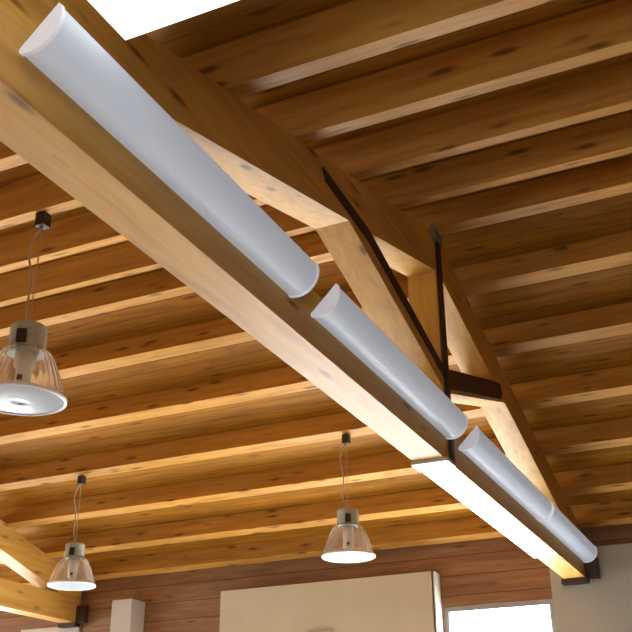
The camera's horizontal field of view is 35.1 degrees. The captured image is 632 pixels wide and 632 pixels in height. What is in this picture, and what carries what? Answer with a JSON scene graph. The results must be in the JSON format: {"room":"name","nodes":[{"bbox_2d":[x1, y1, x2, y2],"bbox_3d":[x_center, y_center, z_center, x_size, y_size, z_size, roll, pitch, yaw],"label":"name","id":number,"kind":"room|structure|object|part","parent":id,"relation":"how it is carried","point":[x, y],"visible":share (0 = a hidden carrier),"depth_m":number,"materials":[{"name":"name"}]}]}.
{"room":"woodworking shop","nodes":[
{"label":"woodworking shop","id":0,"kind":"room"},
{"bbox_2d":[0,192,631,571],"bbox_3d":[-1.117,1.261,9.870,18.800,1.310,4.536,-12,-28,22],"label":"ceiling","id":1,"kind":"structure","parent":0,"point":[611,215],"depth_m":9.07,"materials":[{"name":"brown wood"}]},
{"bbox_2d":[0,523,631,631],"bbox_3d":[-0.208,4.464,10.454,18.400,4.125,0.200,-12,-28,22],"label":"wall","id":2,"kind":"structure","parent":0,"point":[492,570],"depth_m":10.99,"materials":[{"name":"brown wood"}]},
{"bbox_2d":[0,519,88,628],"bbox_3d":[-4.834,2.715,7.872,0.360,5.130,9.195,-12,-28,22],"label":"roof truss","id":3,"kind":"object","parent":2,"relation":"attached to","point":[41,601],"visible":0.93,"depth_m":11.46,"materials":[{"name":"wood"}]},
{"bbox_2d":[21,625,80,631],"bbox_3d":[-3.233,4.311,11.951,0.880,1.130,0.030,-12,-28,22],"label":"wall panel","id":4,"kind":"object","parent":2,"relation":"attached to","point":[52,629],"visible":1,"depth_m":12.14,"materials":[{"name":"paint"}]},
{"bbox_2d":[110,599,144,631],"bbox_3d":[-2.179,4.982,10.934,0.270,3.630,0.276,-12,-28,22],"label":"duct","id":5,"kind":"object","parent":2,"relation":"attached to","point":[127,615],"visible":1,"depth_m":11.54,"materials":[{"name":"paint"}]},
{"bbox_2d":[219,571,442,631],"bbox_3d":[0.115,3.373,10.564,2.510,1.085,0.190,-12,-28,22],"label":"wall panel","id":6,"kind":"object","parent":2,"relation":"attached to","point":[409,602],"visible":1,"depth_m":10.52,"materials":[{"name":"paint"}]},
{"bbox_2d":[307,628,331,631],"bbox_3d":[0.039,3.425,10.450,0.280,0.295,0.020,-12,-28,22],"label":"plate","id":7,"kind":"object","parent":6,"relation":"attached to","point":[327,629],"visible":1,"depth_m":10.50,"materials":[{"name":"beige"}]},
{"bbox_2d":[444,599,555,631],"bbox_3d":[1.851,4.258,9.437,1.120,2.995,0.080,-12,-28,22],"label":"window","id":8,"kind":"structure","parent":2,"relation":"in","point":[526,616],"depth_m":10.00,"materials":[{"name":"white glass"}]},
{"bbox_2d":[0,0,631,308],"bbox_3d":[-3.907,-0.773,4.227,18.800,2.448,8.646,-12,-28,22],"label":"ceiling","id":9,"kind":"structure","parent":0,"point":[239,19],"depth_m":4.60,"materials":[{"name":"brown wood"}]},
{"bbox_2d":[88,0,238,39],"bbox_3d":[-0.443,-1.302,2.864,0.730,0.448,0.750,-12,-28,22],"label":"skylight","id":10,"kind":"object","parent":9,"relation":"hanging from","point":[130,19],"visible":1,"depth_m":3.10,"materials":[{"name":"white"}]},
{"bbox_2d":[549,543,631,631],"bbox_3d":[5.202,3.452,7.979,6.340,3.750,0.050,-12,-28,22],"label":"wall","id":11,"kind":"structure","parent":0,"point":[604,604],"depth_m":9.61,"materials":[{"name":"white paint"}]},
{"bbox_2d":[0,0,600,585],"bbox_3d":[0.641,1.579,5.574,0.360,5.130,9.195,-12,-28,22],"label":"roof truss","id":12,"kind":"object","parent":11,"relation":"attached to","point":[367,236],"visible":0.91,"depth_m":4.63,"materials":[{"name":"wood"}]},
{"bbox_2d":[19,3,318,297],"bbox_3d":[-0.438,-0.507,3.720,0.154,0.154,1.810,-12,-28,22],"label":"tube light","id":13,"kind":"object","parent":12,"relation":"attached to","point":[60,47],"visible":1,"depth_m":3.46,"materials":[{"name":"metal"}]},
{"bbox_2d":[0,0,553,170],"bbox_3d":[-3.288,-0.450,5.544,18.400,0.224,0.169,-12,-28,22],"label":"purlin","id":14,"kind":"object","parent":12,"relation":"on","point":[357,30],"visible":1,"depth_m":4.08,"materials":[{"name":"brown wood"}]},
{"bbox_2d":[0,0,631,228],"bbox_3d":[-3.005,-0.359,6.173,18.400,0.224,0.169,-12,-28,22],"label":"purlin","id":15,"kind":"object","parent":12,"relation":"on","point":[604,31],"visible":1,"depth_m":4.62,"materials":[{"name":"brown wood"}]},
{"bbox_2d":[0,211,66,415],"bbox_3d":[-1.499,-0.062,5.286,0.464,1.105,0.464,-12,-28,22],"label":"pendant lamp","id":16,"kind":"object","parent":15,"relation":"hanging from","point":[31,384],"visible":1,"depth_m":5.04,"materials":[{"name":"clear glass"}]},
{"bbox_3d":[-1.496,0.305,5.111,0.452,0.262,0.450,-12,-28,22],"label":"lamp shade","id":17,"kind":"part","parent":16,"relation":"part of","materials":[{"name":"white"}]},
{"bbox_3d":[-1.525,-0.218,5.372,0.064,0.616,0.052,-12,-28,22],"label":"power cord","id":18,"kind":"part","parent":16,"relation":"part of","materials":[{"name":"clear plastic"}]},
{"bbox_2d":[0,62,631,272],"bbox_3d":[-2.714,-0.265,6.820,18.400,0.224,0.169,-12,-28,22],"label":"purlin","id":19,"kind":"object","parent":12,"relation":"on","point":[608,91],"visible":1,"depth_m":5.34,"materials":[{"name":"brown wood"}]},
{"bbox_2d":[0,112,631,306],"bbox_3d":[-2.418,-0.169,7.477,18.400,0.224,0.169,-12,-28,22],"label":"purlin","id":20,"kind":"object","parent":12,"relation":"on","point":[608,138],"visible":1,"depth_m":6.09,"materials":[{"name":"brown wood"}]},
{"bbox_2d":[0,156,631,336],"bbox_3d":[-2.095,-0.061,8.194,18.400,0.199,0.120,-12,-28,22],"label":"purlin","id":21,"kind":"object","parent":12,"relation":"on","point":[612,178],"visible":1,"depth_m":6.88,"materials":[{"name":"brown wood"}]},
{"bbox_2d":[0,365,631,490],"bbox_3d":[-1.176,1.293,9.713,18.400,0.224,0.169,-12,-28,22],"label":"purlin","id":22,"kind":"object","parent":12,"relation":"on","point":[612,382],"visible":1,"depth_m":9.38,"materials":[{"name":"brown wood"}]},
{"bbox_2d":[47,475,95,590],"bbox_3d":[-2.369,2.124,9.905,0.464,1.105,0.464,-12,-28,22],"label":"pendant lamp","id":23,"kind":"object","parent":22,"relation":"hanging from","point":[72,572],"visible":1,"depth_m":9.64,"materials":[{"name":"clear glass"}]},
{"bbox_3d":[-2.367,2.491,9.731,0.452,0.262,0.450,-12,-28,22],"label":"lamp shade","id":24,"kind":"part","parent":23,"relation":"part of","materials":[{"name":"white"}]},
{"bbox_3d":[-2.395,1.969,9.992,0.064,0.616,0.052,-12,-28,22],"label":"power cord","id":25,"kind":"part","parent":23,"relation":"part of","materials":[{"name":"clear plastic"}]},
{"bbox_2d":[321,434,375,562],"bbox_3d":[0.275,1.576,8.796,0.464,1.105,0.464,-12,-28,22],"label":"pendant lamp","id":26,"kind":"object","parent":22,"relation":"hanging from","point":[348,541],"visible":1,"depth_m":8.53,"materials":[{"name":"clear glass"}]},
{"bbox_3d":[0.249,1.421,8.882,0.064,0.616,0.052,-12,-28,22],"label":"power cord","id":27,"kind":"part","parent":26,"relation":"part of","materials":[{"name":"clear plastic"}]},
{"bbox_3d":[0.278,1.943,8.621,0.452,0.262,0.450,-12,-28,22],"label":"lamp shade","id":28,"kind":"part","parent":26,"relation":"part of","materials":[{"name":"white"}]},
{"bbox_2d":[0,302,631,444],"bbox_3d":[-1.496,0.816,9.188,18.400,0.224,0.169,-12,-28,22],"label":"purlin","id":29,"kind":"object","parent":12,"relation":"attached to","point":[614,320],"visible":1,"depth_m":8.77,"materials":[{"name":"brown wood"}]},
{"bbox_2d":[0,418,631,528],"bbox_3d":[-0.870,1.752,10.217,18.400,0.224,0.169,-12,-28,22],"label":"purlin","id":30,"kind":"object","parent":12,"relation":"on","point":[613,433],"visible":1,"depth_m":9.99,"materials":[{"name":"brown wood"}]},
{"bbox_2d":[0,463,631,563],"bbox_3d":[-0.568,2.204,10.714,18.400,0.224,0.169,-12,-28,22],"label":"purlin","id":31,"kind":"object","parent":12,"relation":"on","point":[615,477],"visible":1,"depth_m":10.50,"materials":[{"name":"brown wood"}]},
{"bbox_2d":[0,499,631,586],"bbox_3d":[-0.303,2.598,11.148,18.400,0.224,0.169,-12,-28,22],"label":"purlin","id":32,"kind":"object","parent":12,"relation":"attached to","point":[618,512],"visible":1,"depth_m":11.02,"materials":[{"name":"brown wood"}]},
{"bbox_2d":[52,231,631,378],"bbox_3d":[-1.807,0.351,8.677,18.400,0.224,0.169,-12,-28,22],"label":"purlin","id":33,"kind":"object","parent":12,"relation":"on","point":[615,250],"visible":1,"depth_m":7.43,"materials":[{"name":"brown wood"}]},
{"bbox_2d":[311,284,467,439],"bbox_3d":[0.459,0.312,5.454,0.154,0.154,1.985,-12,-28,22],"label":"tube light","id":34,"kind":"object","parent":12,"relation":"attached to","point":[336,312],"visible":1,"depth_m":5.20,"materials":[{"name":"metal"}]},
{"bbox_3d":[0.745,0.068,6.700,0.200,1.345,0.110,-12,-28,22],"label":"king post","id":35,"kind":"part","parent":12,"relation":"part of","materials":[{"name":"brown wood"}]},
{"bbox_3d":[0.732,0.927,6.239,0.240,0.022,0.158,-12,-28,22],"label":"stirrup plate","id":36,"kind":"part","parent":12,"relation":"part of","materials":[{"name":"metal"}]},
{"bbox_3d":[0.836,-0.559,6.925,0.030,0.110,0.160,-12,-28,22],"label":"apex plate","id":37,"kind":"part","parent":12,"relation":"part of","materials":[{"name":"grey metal"}]},
{"bbox_2d":[423,467,556,557],"bbox_3d":[1.379,1.520,7.494,0.200,0.024,2.880,-12,-28,22],"label":"lamp","id":38,"kind":"object","parent":12,"relation":"attached to","point":[452,480],"visible":0.93,"depth_m":7.20,"materials":[{"name":"white plastic"}]},
{"bbox_2d":[458,426,551,519],"bbox_3d":[1.416,1.184,7.303,0.154,0.154,2.040,-12,-28,22],"label":"tube light","id":39,"kind":"object","parent":12,"relation":"attached to","point":[477,447],"visible":1,"depth_m":7.07,"materials":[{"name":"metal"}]},
{"bbox_2d":[538,503,596,562],"bbox_3d":[2.264,1.957,8.941,0.154,0.154,1.820,-12,-28,22],"label":"tube light","id":40,"kind":"object","parent":12,"relation":"attached to","point":[557,523],"visible":0.94,"depth_m":8.79,"materials":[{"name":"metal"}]}
]}

